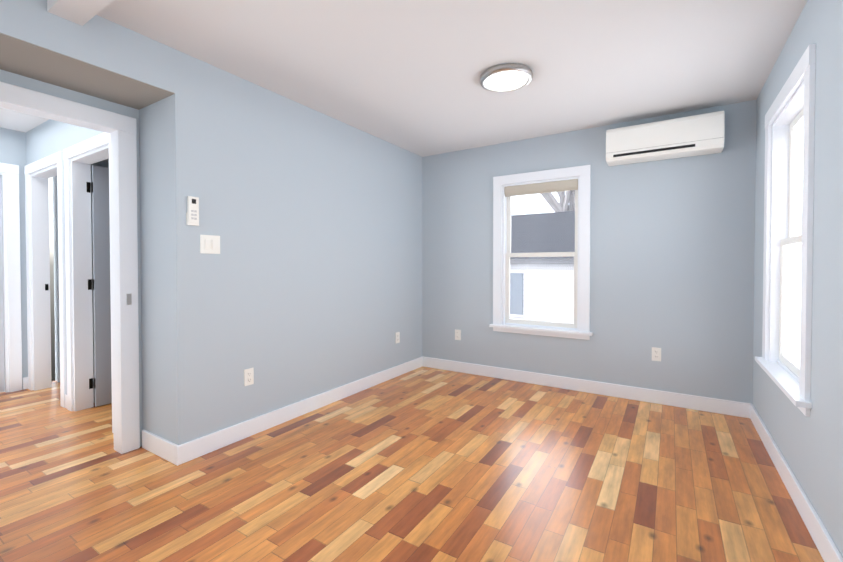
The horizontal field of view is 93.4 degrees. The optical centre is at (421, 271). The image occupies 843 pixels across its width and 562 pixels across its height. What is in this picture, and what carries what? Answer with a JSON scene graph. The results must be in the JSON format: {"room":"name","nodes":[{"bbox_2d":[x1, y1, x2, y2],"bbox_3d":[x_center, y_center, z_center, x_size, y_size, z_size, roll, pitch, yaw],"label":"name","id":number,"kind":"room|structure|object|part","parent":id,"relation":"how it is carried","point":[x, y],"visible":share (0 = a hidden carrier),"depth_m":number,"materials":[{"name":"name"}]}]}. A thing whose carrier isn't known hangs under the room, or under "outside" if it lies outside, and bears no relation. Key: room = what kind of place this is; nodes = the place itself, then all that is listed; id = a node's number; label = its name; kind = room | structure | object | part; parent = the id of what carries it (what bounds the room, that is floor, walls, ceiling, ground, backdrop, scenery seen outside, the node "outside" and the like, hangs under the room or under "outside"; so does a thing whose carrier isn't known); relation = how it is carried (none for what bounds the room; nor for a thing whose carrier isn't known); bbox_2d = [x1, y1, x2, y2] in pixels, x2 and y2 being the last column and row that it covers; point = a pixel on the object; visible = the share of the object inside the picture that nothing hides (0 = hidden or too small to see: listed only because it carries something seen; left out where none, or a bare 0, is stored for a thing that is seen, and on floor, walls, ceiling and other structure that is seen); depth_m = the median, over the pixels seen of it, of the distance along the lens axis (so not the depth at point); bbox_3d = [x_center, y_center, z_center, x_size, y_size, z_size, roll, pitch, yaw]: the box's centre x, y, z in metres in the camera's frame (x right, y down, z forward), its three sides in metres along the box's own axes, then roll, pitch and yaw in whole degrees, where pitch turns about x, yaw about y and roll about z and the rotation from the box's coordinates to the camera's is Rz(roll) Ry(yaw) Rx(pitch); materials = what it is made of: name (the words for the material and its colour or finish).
{"room":"empty bedroom","nodes":[
{"label":"empty bedroom","id":0,"kind":"room"},
{"bbox_2d":[0,127,59,389],"bbox_3d":[-3.578,-0.108,4.193,0.120,2.440,3.570,1,1,32],"label":"wall","id":1,"kind":"structure","parent":0,"point":[13,147],"depth_m":3.77,"materials":[{"name":"paint"}]},
{"bbox_2d":[0,176,4,391],"bbox_3d":[-4.051,0.118,3.366,0.093,1.997,0.716,1,1,32],"label":"end door","id":2,"kind":"structure","parent":1,"relation":"in","point":[2,377],"depth_m":3.67,"materials":[{"name":"paint"}]},
{"bbox_2d":[0,163,21,392],"bbox_3d":[-4.077,0.067,3.381,0.144,2.115,0.930,1,1,32],"label":"door frame","id":3,"kind":"structure","parent":1,"relation":"attached to","point":[11,171],"depth_m":3.69,"materials":[{"name":"paint"}]},
{"bbox_2d":[23,377,27,389],"bbox_3d":[-3.765,1.061,3.785,0.016,0.115,0.050,1,1,32],"label":"baseboard","id":4,"kind":"structure","parent":1,"relation":"attached to","point":[25,382],"depth_m":3.77,"materials":[{"name":"paint"}]},
{"bbox_2d":[0,69,142,446],"bbox_3d":[-2.181,-0.075,2.075,0.080,2.440,1.230,1,1,32],"label":"wall","id":5,"kind":"structure","parent":0,"point":[41,87],"depth_m":2.43,"materials":[{"name":"paint"}]},
{"bbox_2d":[0,81,139,453],"bbox_3d":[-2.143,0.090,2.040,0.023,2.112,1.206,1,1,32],"label":"door frame","id":6,"kind":"structure","parent":5,"relation":"attached to","point":[124,126],"depth_m":2.48,"materials":[{"name":"paint"}]},
{"bbox_2d":[127,294,131,304],"bbox_3d":[-1.841,0.173,2.502,0.004,0.070,0.025,1,1,32],"label":"strike plate","id":7,"kind":"object","parent":5,"relation":"attached to","point":[129,300],"visible":1,"depth_m":2.50,"materials":[{"name":"silver metal"}]},
{"bbox_2d":[0,33,174,109],"bbox_3d":[-1.957,-1.035,1.919,0.449,0.004,1.229,1,1,32],"label":"soffit","id":8,"kind":"object","parent":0,"point":[29,60],"depth_m":2.10,"materials":[{"name":"paint"}]},
{"bbox_2d":[0,0,174,92],"bbox_3d":[-1.956,-1.165,1.917,0.450,0.256,1.230,1,1,32],"label":"wall","id":9,"kind":"structure","parent":0,"point":[99,41],"depth_m":2.00,"materials":[{"name":"paint"}]},
{"bbox_2d":[26,98,167,439],"bbox_3d":[-2.668,-0.092,3.178,2.740,2.440,0.120,1,1,32],"label":"wall","id":10,"kind":"structure","parent":0,"point":[47,138],"depth_m":2.50,"materials":[{"name":"paint"}]},
{"bbox_2d":[30,165,56,390],"bbox_3d":[-3.303,0.106,3.581,0.760,2.030,0.122,1,1,32],"label":"trim","id":11,"kind":"structure","parent":10,"relation":"attached to","point":[41,277],"depth_m":3.77,"materials":[{"name":"paint"}]},
{"bbox_2d":[24,151,66,407],"bbox_3d":[-3.341,0.065,3.519,0.930,2.115,0.023,1,1,32],"label":"door frame","id":12,"kind":"structure","parent":10,"relation":"attached to","point":[46,162],"depth_m":3.31,"materials":[{"name":"paint"}]},
{"bbox_2d":[63,132,113,432],"bbox_3d":[-2.494,0.073,2.987,0.930,2.115,0.023,1,1,32],"label":"door frame","id":13,"kind":"structure","parent":10,"relation":"attached to","point":[89,145],"depth_m":3.19,"materials":[{"name":"paint"}]},
{"bbox_2d":[71,145,108,410],"bbox_3d":[-2.456,0.115,3.049,0.760,2.030,0.122,1,1,32],"label":"trim","id":14,"kind":"structure","parent":10,"relation":"attached to","point":[81,277],"depth_m":3.23,"materials":[{"name":"paint"}]},
{"bbox_2d":[86,165,111,406],"bbox_3d":[-2.490,0.118,3.546,0.186,1.992,0.742,1,1,32],"label":"hall door","id":15,"kind":"structure","parent":10,"relation":"in","point":[101,286],"depth_m":3.31,"materials":[{"name":"paint"}]},
{"bbox_2d":[142,430,177,464],"bbox_3d":[-1.624,1.082,2.460,0.428,0.115,0.016,1,1,32],"label":"baseboard return","id":16,"kind":"object","parent":10,"relation":"attached to","point":[163,448],"visible":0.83,"depth_m":2.44,"materials":[{"name":"paint"}]},
{"bbox_2d":[91,159,108,402],"bbox_3d":[-2.338,-0.108,4.211,0.080,2.440,1.980,1,1,32],"label":"wall","id":17,"kind":"structure","parent":0,"point":[104,163],"depth_m":3.40,"materials":[{"name":"paint"}]},
{"bbox_2d":[165,49,421,444],"bbox_3d":[-0.765,-0.098,3.518,0.120,2.440,2.720,1,1,32],"label":"wall","id":18,"kind":"structure","parent":0,"point":[306,283],"depth_m":2.92,"materials":[{"name":"paint"}]},
{"bbox_2d":[186,196,198,225],"bbox_3d":[-1.381,-0.366,2.400,0.024,0.172,0.068,1,1,32],"label":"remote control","id":19,"kind":"object","parent":18,"relation":"attached to","point":[192,215],"visible":1,"depth_m":2.39,"materials":[{"name":"white plastic"}]},
{"bbox_2d":[200,235,219,253],"bbox_3d":[-1.326,-0.172,2.499,0.014,0.116,0.126,1,1,32],"label":"switch plate","id":20,"kind":"object","parent":18,"relation":"attached to","point":[209,244],"visible":1,"depth_m":2.49,"materials":[{"name":"white plastic"}]},
{"bbox_2d":[244,368,253,385],"bbox_3d":[-1.188,0.725,2.737,0.010,0.114,0.070,1,1,32],"label":"electrical outlet","id":21,"kind":"object","parent":18,"relation":"attached to","point":[249,376],"visible":1,"depth_m":2.73,"materials":[{"name":"white plastic"}]},
{"bbox_2d":[176,356,422,465],"bbox_3d":[-0.712,1.065,3.493,0.016,0.115,2.736,1,1,32],"label":"baseboard","id":22,"kind":"structure","parent":18,"relation":"attached to","point":[199,447],"depth_m":2.94,"materials":[{"name":"paint"}]},
{"bbox_2d":[395,332,399,343],"bbox_3d":[-0.253,0.702,4.224,0.010,0.114,0.070,1,1,32],"label":"electrical outlet","id":23,"kind":"object","parent":18,"relation":"attached to","point":[397,337],"visible":1,"depth_m":4.22,"materials":[{"name":"white plastic"}]},
{"bbox_2d":[0,0,806,156],"bbox_3d":[-1.309,-1.348,2.257,6.000,0.100,5.680,1,1,32],"label":"ceiling","id":24,"kind":"structure","parent":0,"point":[405,74],"depth_m":2.39,"materials":[{"name":"paint"}]},
{"bbox_2d":[47,0,113,25],"bbox_3d":[-0.432,-1.237,1.099,3.000,0.085,0.130,1,1,32],"label":"ceiling beam","id":25,"kind":"structure","parent":24,"relation":"attached to","point":[81,12],"depth_m":1.83,"materials":[{"name":"paint"}]},
{"bbox_2d":[480,63,532,92],"bbox_3d":[0.562,-1.275,2.642,0.344,0.058,0.344,1,1,32],"label":"ceiling light","id":26,"kind":"object","parent":24,"relation":"in","point":[506,77],"visible":1,"depth_m":2.58,"materials":[{"name":"silver metal"}]},
{"bbox_2d":[485,72,526,90],"bbox_3d":[0.562,-1.268,2.642,0.276,0.044,0.276,1,1,32],"label":"diffuser","id":27,"kind":"object","parent":26,"relation":"attached to","point":[497,81],"depth_m":2.61,"materials":[{"name":"white plastic"}]},
{"bbox_2d":[0,366,823,561],"bbox_3d":[-1.309,1.192,2.297,6.000,0.100,5.680,1,1,32],"label":"floor","id":28,"kind":"structure","parent":0,"point":[424,464],"depth_m":2.12,"materials":[{"name":"brown wood"}]},
{"bbox_2d":[422,100,756,403],"bbox_3d":[1.325,-0.103,3.893,3.260,2.440,0.140,1,1,32],"label":"wall","id":29,"kind":"structure","parent":0,"point":[672,248],"depth_m":3.49,"materials":[{"name":"paint"}]},
{"bbox_2d":[455,329,460,339],"bbox_3d":[0.402,0.699,4.398,0.070,0.114,0.010,1,1,32],"label":"electrical outlet","id":30,"kind":"object","parent":29,"relation":"attached to","point":[457,334],"visible":1,"depth_m":4.39,"materials":[{"name":"white plastic"}]},
{"bbox_2d":[489,165,592,339],"bbox_3d":[1.180,-0.180,3.951,0.992,1.609,0.195,1,1,32],"label":"window","id":31,"kind":"structure","parent":29,"relation":"in","point":[582,174],"depth_m":3.91,"materials":[{"name":"paint"}]},
{"bbox_2d":[504,179,577,196],"bbox_3d":[1.169,-0.823,3.923,0.716,0.097,0.036,1,1,32],"label":"window blind","id":32,"kind":"object","parent":31,"relation":"attached to","point":[550,187],"visible":0.88,"depth_m":3.90,"materials":[{"name":"fabric"}]},
{"bbox_3d":[1.198,-0.170,3.981,0.722,1.410,0.065,1,1,32],"label":"back window sash","id":33,"kind":"part","parent":31,"relation":"part of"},
{"bbox_3d":[1.198,-0.170,3.981,0.646,1.334,0.041,1,1,32],"label":"window glass","id":34,"kind":"part","parent":31,"relation":"part of","materials":[{"name":"clear glass"}]},
{"bbox_2d":[423,356,750,417],"bbox_3d":[1.275,1.060,3.851,3.000,0.115,0.016,1,1,32],"label":"baseboard","id":35,"kind":"structure","parent":29,"relation":"attached to","point":[719,406],"depth_m":3.60,"materials":[{"name":"paint"}]},
{"bbox_2d":[652,347,660,360],"bbox_3d":[2.005,0.705,3.390,0.070,0.114,0.010,1,1,32],"label":"electrical outlet","id":36,"kind":"object","parent":29,"relation":"attached to","point":[656,354],"visible":1,"depth_m":3.39,"materials":[{"name":"white plastic"}]},
{"bbox_2d":[606,111,724,165],"bbox_3d":[1.972,-1.081,3.266,0.812,0.288,0.208,1,1,32],"label":"mini-split air conditioner","id":37,"kind":"object","parent":29,"relation":"attached to","point":[697,135],"visible":1,"depth_m":3.17,"materials":[{"name":"white plastic"}]},
{"bbox_2d":[753,0,842,556],"bbox_3d":[1.171,-0.054,0.718,0.140,2.440,5.680,1,1,32],"label":"wall","id":38,"kind":"structure","parent":0,"point":[811,448],"depth_m":1.69,"materials":[{"name":"paint"}]},
{"bbox_2d":[755,43,815,416],"bbox_3d":[2.063,-0.187,2.187,0.195,1.679,1.050,1,1,32],"label":"window","id":39,"kind":"structure","parent":38,"relation":"in","point":[793,386],"depth_m":2.46,"materials":[{"name":"paint"}]},
{"bbox_3d":[2.093,-0.176,2.169,0.065,1.480,0.780,1,1,32],"label":"right window sash","id":40,"kind":"part","parent":39,"relation":"part of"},
{"bbox_3d":[2.093,-0.176,2.169,0.041,1.404,0.704,1,1,32],"label":"window glass","id":41,"kind":"part","parent":39,"relation":"part of","materials":[{"name":"clear glass"}]},
{"bbox_2d":[750,404,842,561],"bbox_3d":[1.105,1.108,0.778,0.016,0.115,5.400,1,1,32],"label":"baseboard","id":42,"kind":"structure","parent":38,"relation":"attached to","point":[828,550],"depth_m":1.88,"materials":[{"name":"paint"}]},
{"label":"outside","id":43,"kind":"structure","parent":0,"visible":0},
{"bbox_3d":[5.742,4.150,8.188,34.000,0.200,40.000,1,1,32],"label":"ground","id":44,"kind":"structure","parent":43,"visible":0},
{"bbox_2d":[541,190,574,211],"bbox_3d":[5.403,-0.602,13.201,5.572,9.146,2.727,1,1,32],"label":"tree","id":45,"kind":"object","parent":44,"relation":"on","point":[565,202],"depth_m":13.44,"materials":[{"name":"grey plant"}]},
{"bbox_2d":[510,195,801,361],"bbox_3d":[3.775,1.245,10.088,9.200,5.550,5.400,1,1,32],"label":"house","id":46,"kind":"structure","parent":44,"relation":"on","point":[546,274],"depth_m":8.22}
]}

